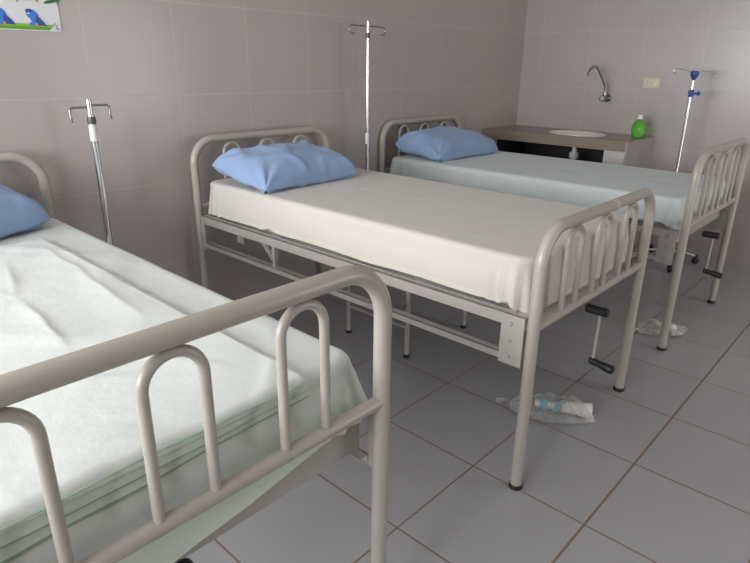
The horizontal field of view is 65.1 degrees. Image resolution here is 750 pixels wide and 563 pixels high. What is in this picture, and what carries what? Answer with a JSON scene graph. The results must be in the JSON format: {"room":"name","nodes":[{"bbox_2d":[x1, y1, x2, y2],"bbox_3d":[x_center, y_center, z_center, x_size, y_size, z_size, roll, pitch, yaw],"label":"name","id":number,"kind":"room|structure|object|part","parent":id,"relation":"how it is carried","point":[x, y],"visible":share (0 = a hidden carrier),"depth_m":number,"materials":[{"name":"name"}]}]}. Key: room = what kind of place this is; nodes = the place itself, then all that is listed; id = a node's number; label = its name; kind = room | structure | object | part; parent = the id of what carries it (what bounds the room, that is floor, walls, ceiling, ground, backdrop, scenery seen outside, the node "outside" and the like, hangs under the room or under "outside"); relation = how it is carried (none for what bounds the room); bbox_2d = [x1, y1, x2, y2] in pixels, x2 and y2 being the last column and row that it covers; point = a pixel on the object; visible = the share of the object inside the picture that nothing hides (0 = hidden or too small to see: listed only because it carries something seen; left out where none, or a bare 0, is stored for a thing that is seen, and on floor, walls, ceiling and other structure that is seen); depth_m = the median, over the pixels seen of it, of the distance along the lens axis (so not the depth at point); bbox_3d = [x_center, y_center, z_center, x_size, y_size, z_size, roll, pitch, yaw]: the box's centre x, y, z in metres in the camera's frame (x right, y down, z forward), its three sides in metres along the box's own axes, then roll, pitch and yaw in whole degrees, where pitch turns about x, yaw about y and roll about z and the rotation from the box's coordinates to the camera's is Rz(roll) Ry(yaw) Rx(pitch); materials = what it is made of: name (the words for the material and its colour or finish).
{"room":"hospital room","nodes":[
{"label":"hospital room","id":0,"kind":"room"},
{"bbox_2d":[0,0,527,300],"bbox_3d":[-1.210,-1.015,2.948,0.120,2.750,7.638,18,27,40],"label":"wall","id":1,"kind":"structure","parent":0,"point":[171,75],"depth_m":3.27,"materials":[{"name":"tile"}]},
{"bbox_2d":[0,0,61,31],"bbox_3d":[-1.728,-1.276,2.152,0.005,0.622,1.024,18,27,40],"label":"poster","id":2,"kind":"object","parent":1,"relation":"attached to","point":[30,15],"visible":1,"depth_m":2.50,"materials":[{"name":"paper"}]},
{"bbox_2d":[186,247,749,562],"bbox_3d":[0.848,1.014,1.636,5.790,0.100,7.638,18,27,40],"label":"floor","id":3,"kind":"structure","parent":0,"point":[660,473],"depth_m":2.38,"materials":[{"name":"tile"}]},
{"bbox_2d":[69,99,113,245],"bbox_3d":[-1.255,-0.183,2.786,0.337,1.299,0.349,18,27,40],"label":"stand","id":4,"kind":"object","parent":3,"relation":"on","point":[91,120],"visible":0.38,"depth_m":2.65,"materials":[{"name":"silver metal"}]},
{"bbox_2d":[0,152,391,562],"bbox_3d":[-1.030,0.311,1.755,2.190,1.091,1.013,18,27,40],"label":"hospital bed","id":5,"kind":"object","parent":3,"relation":"on","point":[166,341],"visible":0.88,"depth_m":1.06,"materials":[{"name":"beige metal"}]},
{"bbox_3d":[-1.812,0.043,2.433,0.042,1.075,1.004,18,27,40],"label":"headboard","id":6,"kind":"part","parent":5,"relation":"part of","materials":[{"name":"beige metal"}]},
{"bbox_2d":[0,218,367,562],"bbox_3d":[-1.043,0.164,1.740,2.005,0.263,0.984,18,27,40],"label":"mattress","id":7,"kind":"object","parent":5,"relation":"on","point":[262,439],"visible":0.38,"depth_m":1.28,"materials":[{"name":"white fabric"}]},
{"bbox_2d":[0,184,49,237],"bbox_3d":[-1.649,-0.236,2.145,0.417,0.230,0.717,8,22,19],"label":"pillow","id":8,"kind":"object","parent":7,"relation":"on","point":[19,213],"visible":1,"depth_m":2.29,"materials":[{"name":"blue fabric"}]},
{"bbox_2d":[0,239,308,562],"bbox_3d":[-0.945,0.147,1.514,1.520,0.100,0.740,18,27,40],"label":"sheet","id":9,"kind":"object","parent":7,"relation":"on","point":[55,301],"visible":0.84,"depth_m":1.20,"materials":[{"name":"white fabric"}]},
{"bbox_3d":[-0.010,0.391,1.484,0.020,0.183,0.005,18,27,40],"label":"plate","id":10,"kind":"part","parent":5,"relation":"part of","materials":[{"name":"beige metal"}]},
{"bbox_2d":[349,21,385,169],"bbox_3d":[-0.064,-0.814,3.942,0.347,1.711,0.344,18,27,40],"label":"stand","id":11,"kind":"object","parent":3,"relation":"on","point":[367,25],"visible":0.4,"depth_m":3.79,"materials":[{"name":"silver metal"}]},
{"bbox_2d":[346,284,465,357],"bbox_3d":[0.188,0.088,3.374,0.469,0.420,0.557,18,27,40],"label":"stool","id":12,"kind":"object","parent":3,"relation":"on","point":[349,306],"visible":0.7,"depth_m":3.22,"materials":[{"name":"beige metal"}]},
{"bbox_3d":[-0.150,0.110,3.336,0.024,0.373,0.025,18,27,40],"label":"leg","id":13,"kind":"part","parent":12,"relation":"part of","materials":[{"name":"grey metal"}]},
{"bbox_3d":[0.169,0.216,3.059,0.024,0.373,0.025,18,27,40],"label":"leg","id":14,"kind":"part","parent":12,"relation":"part of","materials":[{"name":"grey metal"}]},
{"bbox_3d":[0.526,0.087,3.420,0.024,0.373,0.025,18,27,40],"label":"leg","id":15,"kind":"part","parent":12,"relation":"part of","materials":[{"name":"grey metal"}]},
{"bbox_2d":[190,126,655,490],"bbox_3d":[0.138,-0.110,2.935,2.190,1.093,1.013,18,27,40],"label":"hospital bed","id":16,"kind":"object","parent":3,"relation":"on","point":[513,324],"visible":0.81,"depth_m":2.29,"materials":[{"name":"beige metal"}]},
{"bbox_3d":[-0.945,-0.268,3.241,0.030,0.183,0.005,18,27,40],"label":"plate","id":17,"kind":"part","parent":16,"relation":"part of","materials":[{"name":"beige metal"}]},
{"bbox_3d":[-0.644,-0.378,3.613,0.042,1.077,1.004,18,27,40],"label":"headboard","id":18,"kind":"part","parent":16,"relation":"part of","materials":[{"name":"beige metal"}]},
{"bbox_3d":[-0.211,-0.104,2.609,1.989,0.044,0.046,18,27,40],"label":"rail","id":19,"kind":"part","parent":16,"relation":"part of","materials":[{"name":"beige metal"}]},
{"bbox_2d":[208,168,628,312],"bbox_3d":[0.108,-0.317,2.883,1.972,0.216,0.953,18,27,40],"label":"mattress","id":20,"kind":"object","parent":16,"relation":"on","point":[478,242],"visible":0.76,"depth_m":2.45,"materials":[{"name":"white fabric"}]},
{"bbox_2d":[212,140,356,193],"bbox_3d":[-0.469,-0.630,3.144,0.424,0.213,0.668,17,26,37],"label":"pillow","id":21,"kind":"object","parent":20,"relation":"on","point":[271,168],"visible":1,"depth_m":2.97,"materials":[{"name":"blue fabric"}]},
{"bbox_3d":[0.467,0.202,2.013,0.088,0.183,0.005,18,27,40],"label":"plate","id":22,"kind":"part","parent":16,"relation":"part of","materials":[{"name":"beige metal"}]},
{"bbox_3d":[0.853,0.166,2.327,0.042,0.980,1.004,18,27,40],"label":"footboard","id":23,"kind":"part","parent":16,"relation":"part of","materials":[{"name":"beige metal"}]},
{"bbox_3d":[0.422,-0.332,3.249,1.989,0.044,0.046,18,27,40],"label":"rail","id":24,"kind":"part","parent":16,"relation":"part of","materials":[{"name":"beige metal"}]},
{"bbox_2d":[497,392,593,423],"bbox_3d":[0.760,0.548,2.626,0.437,0.084,0.228,7,21,18],"label":"plastic bag","id":25,"kind":"object","parent":3,"relation":"on","point":[564,397],"visible":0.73,"depth_m":2.63,"materials":[{"name":"clear plastic"}]},
{"bbox_2d":[534,397,592,418],"bbox_3d":[0.839,0.559,2.621,0.242,0.068,0.068,6,21,14],"label":"bottle","id":26,"kind":"object","parent":25,"relation":"in","point":[585,410],"visible":1,"depth_m":2.60,"materials":[{"name":"white plastic"}]},
{"bbox_3d":[0.775,0.552,2.637,0.110,0.037,0.038,6,21,14],"label":"stem","id":27,"kind":"part","parent":26,"relation":"part of","materials":[{"name":"white plastic"}]},
{"bbox_2d":[379,115,748,350],"bbox_3d":[1.181,-0.496,4.030,2.247,1.085,1.013,18,27,40],"label":"hospital bed","id":28,"kind":"object","parent":3,"relation":"on","point":[714,218],"visible":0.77,"depth_m":3.24,"materials":[{"name":"beige metal"}]},
{"bbox_3d":[0.377,-0.772,4.726,0.042,1.069,1.004,18,27,40],"label":"headboard","id":29,"kind":"part","parent":28,"relation":"part of","materials":[{"name":"beige metal"}]},
{"bbox_2d":[389,151,724,228],"bbox_3d":[1.142,-0.694,3.981,2.040,0.184,0.952,18,27,40],"label":"mattress","id":30,"kind":"object","parent":28,"relation":"on","point":[589,184],"visible":0.69,"depth_m":3.65,"materials":[{"name":"white fabric"}]},
{"bbox_2d":[395,126,497,161],"bbox_3d":[0.546,-1.042,4.373,0.426,0.215,0.716,20,27,41],"label":"pillow","id":31,"kind":"object","parent":30,"relation":"on","point":[440,143],"visible":1,"depth_m":4.21,"materials":[{"name":"blue fabric"}]},
{"bbox_3d":[0.832,-0.494,3.702,2.046,0.044,0.046,18,27,40],"label":"rail","id":32,"kind":"part","parent":28,"relation":"part of","materials":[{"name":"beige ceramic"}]},
{"bbox_3d":[1.530,-0.181,3.088,0.088,0.183,0.005,18,27,40],"label":"plate","id":33,"kind":"part","parent":28,"relation":"part of","materials":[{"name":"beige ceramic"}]},
{"bbox_3d":[1.917,-0.258,3.387,0.042,1.067,1.004,18,27,40],"label":"footboard","id":34,"kind":"part","parent":28,"relation":"part of","materials":[{"name":"beige metal"}]},
{"bbox_3d":[2.196,-0.421,3.761,0.088,0.183,0.005,18,27,40],"label":"plate","id":35,"kind":"part","parent":28,"relation":"part of","materials":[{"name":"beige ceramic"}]},
{"bbox_2d":[482,125,654,247],"bbox_3d":[1.616,-0.833,5.160,1.281,0.946,0.581,18,27,40],"label":"sink counter","id":36,"kind":"object","parent":3,"relation":"on","point":[592,146],"depth_m":4.91,"materials":[{"name":"wood"},{"name":"white plaster"},{"name":"white ceramic"}]},
{"bbox_2d":[482,125,652,151],"bbox_3d":[1.616,-1.235,5.017,1.268,0.074,0.581,18,27,40],"label":"countertop","id":37,"kind":"structure","parent":36,"relation":"on","point":[532,134],"depth_m":4.82,"materials":[{"name":"wood"}]},
{"bbox_2d":[548,130,605,159],"bbox_3d":[1.731,-1.082,5.029,0.488,0.386,0.480,18,27,40],"label":"basin","id":38,"kind":"object","parent":36,"relation":"in","point":[566,152],"depth_m":5.10,"materials":[{"name":"white ceramic"}]},
{"bbox_2d":[631,114,645,137],"bbox_3d":[2.100,-1.238,4.674,0.105,0.179,0.146,3,20,7],"label":"soap bottle","id":39,"kind":"object","parent":36,"relation":"on","point":[638,128],"visible":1,"depth_m":4.63,"materials":[{"name":"green plastic"}]},
{"bbox_3d":[2.080,-0.674,4.758,0.012,0.936,0.581,18,27,40],"label":"panel","id":40,"kind":"part","parent":36,"relation":"part of","materials":[{"name":"grey tile"}]},
{"bbox_2d":[634,318,686,335],"bbox_3d":[1.667,0.263,3.448,0.366,0.072,0.196,-3,20,-9],"label":"plastic bag","id":41,"kind":"object","parent":3,"relation":"on","point":[676,332],"visible":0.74,"depth_m":3.45,"materials":[{"name":"white"}]},
{"bbox_2d":[669,323,676,332],"bbox_3d":[1.748,0.271,3.465,0.079,0.048,0.080,-2,20,-6],"label":"crumpled wad","id":42,"kind":"object","parent":41,"relation":"in","point":[673,326],"visible":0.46,"depth_m":3.44,"materials":[{"name":"white paper"}]},
{"bbox_2d":[636,68,715,271],"bbox_3d":[2.297,-0.848,4.473,0.425,1.464,0.425,-13,24,-33],"label":"stand","id":43,"kind":"object","parent":3,"relation":"on","point":[694,74],"visible":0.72,"depth_m":4.36,"materials":[{"name":"silver metal"}]},
{"bbox_2d":[516,0,749,268],"bbox_3d":[3.427,-1.246,3.734,5.550,2.750,0.120,18,27,40],"label":"wall","id":44,"kind":"structure","parent":0,"point":[630,41],"depth_m":4.72,"materials":[{"name":"tile"}]},
{"bbox_2d":[586,65,610,101],"bbox_3d":[1.864,-1.634,4.858,0.289,0.293,0.086,-12,24,-30],"label":"faucet","id":45,"kind":"object","parent":44,"relation":"attached to","point":[605,97],"visible":1,"depth_m":4.88,"materials":[{"name":"silver metal"}]},
{"bbox_2d":[599,94,610,101],"bbox_3d":[1.932,-1.539,4.935,0.064,0.064,0.118,18,27,40],"label":"tap","id":46,"kind":"object","parent":45,"relation":"on","point":[605,97],"depth_m":4.91,"materials":[{"name":"silver metal"}]},
{"bbox_2d":[642,77,660,88],"bbox_3d":[2.217,-1.592,4.709,0.132,0.084,0.013,18,27,40],"label":"wall socket","id":47,"kind":"object","parent":44,"relation":"attached to","point":[648,82],"visible":1,"depth_m":4.70,"materials":[{"name":"beige plastic"}]}
]}

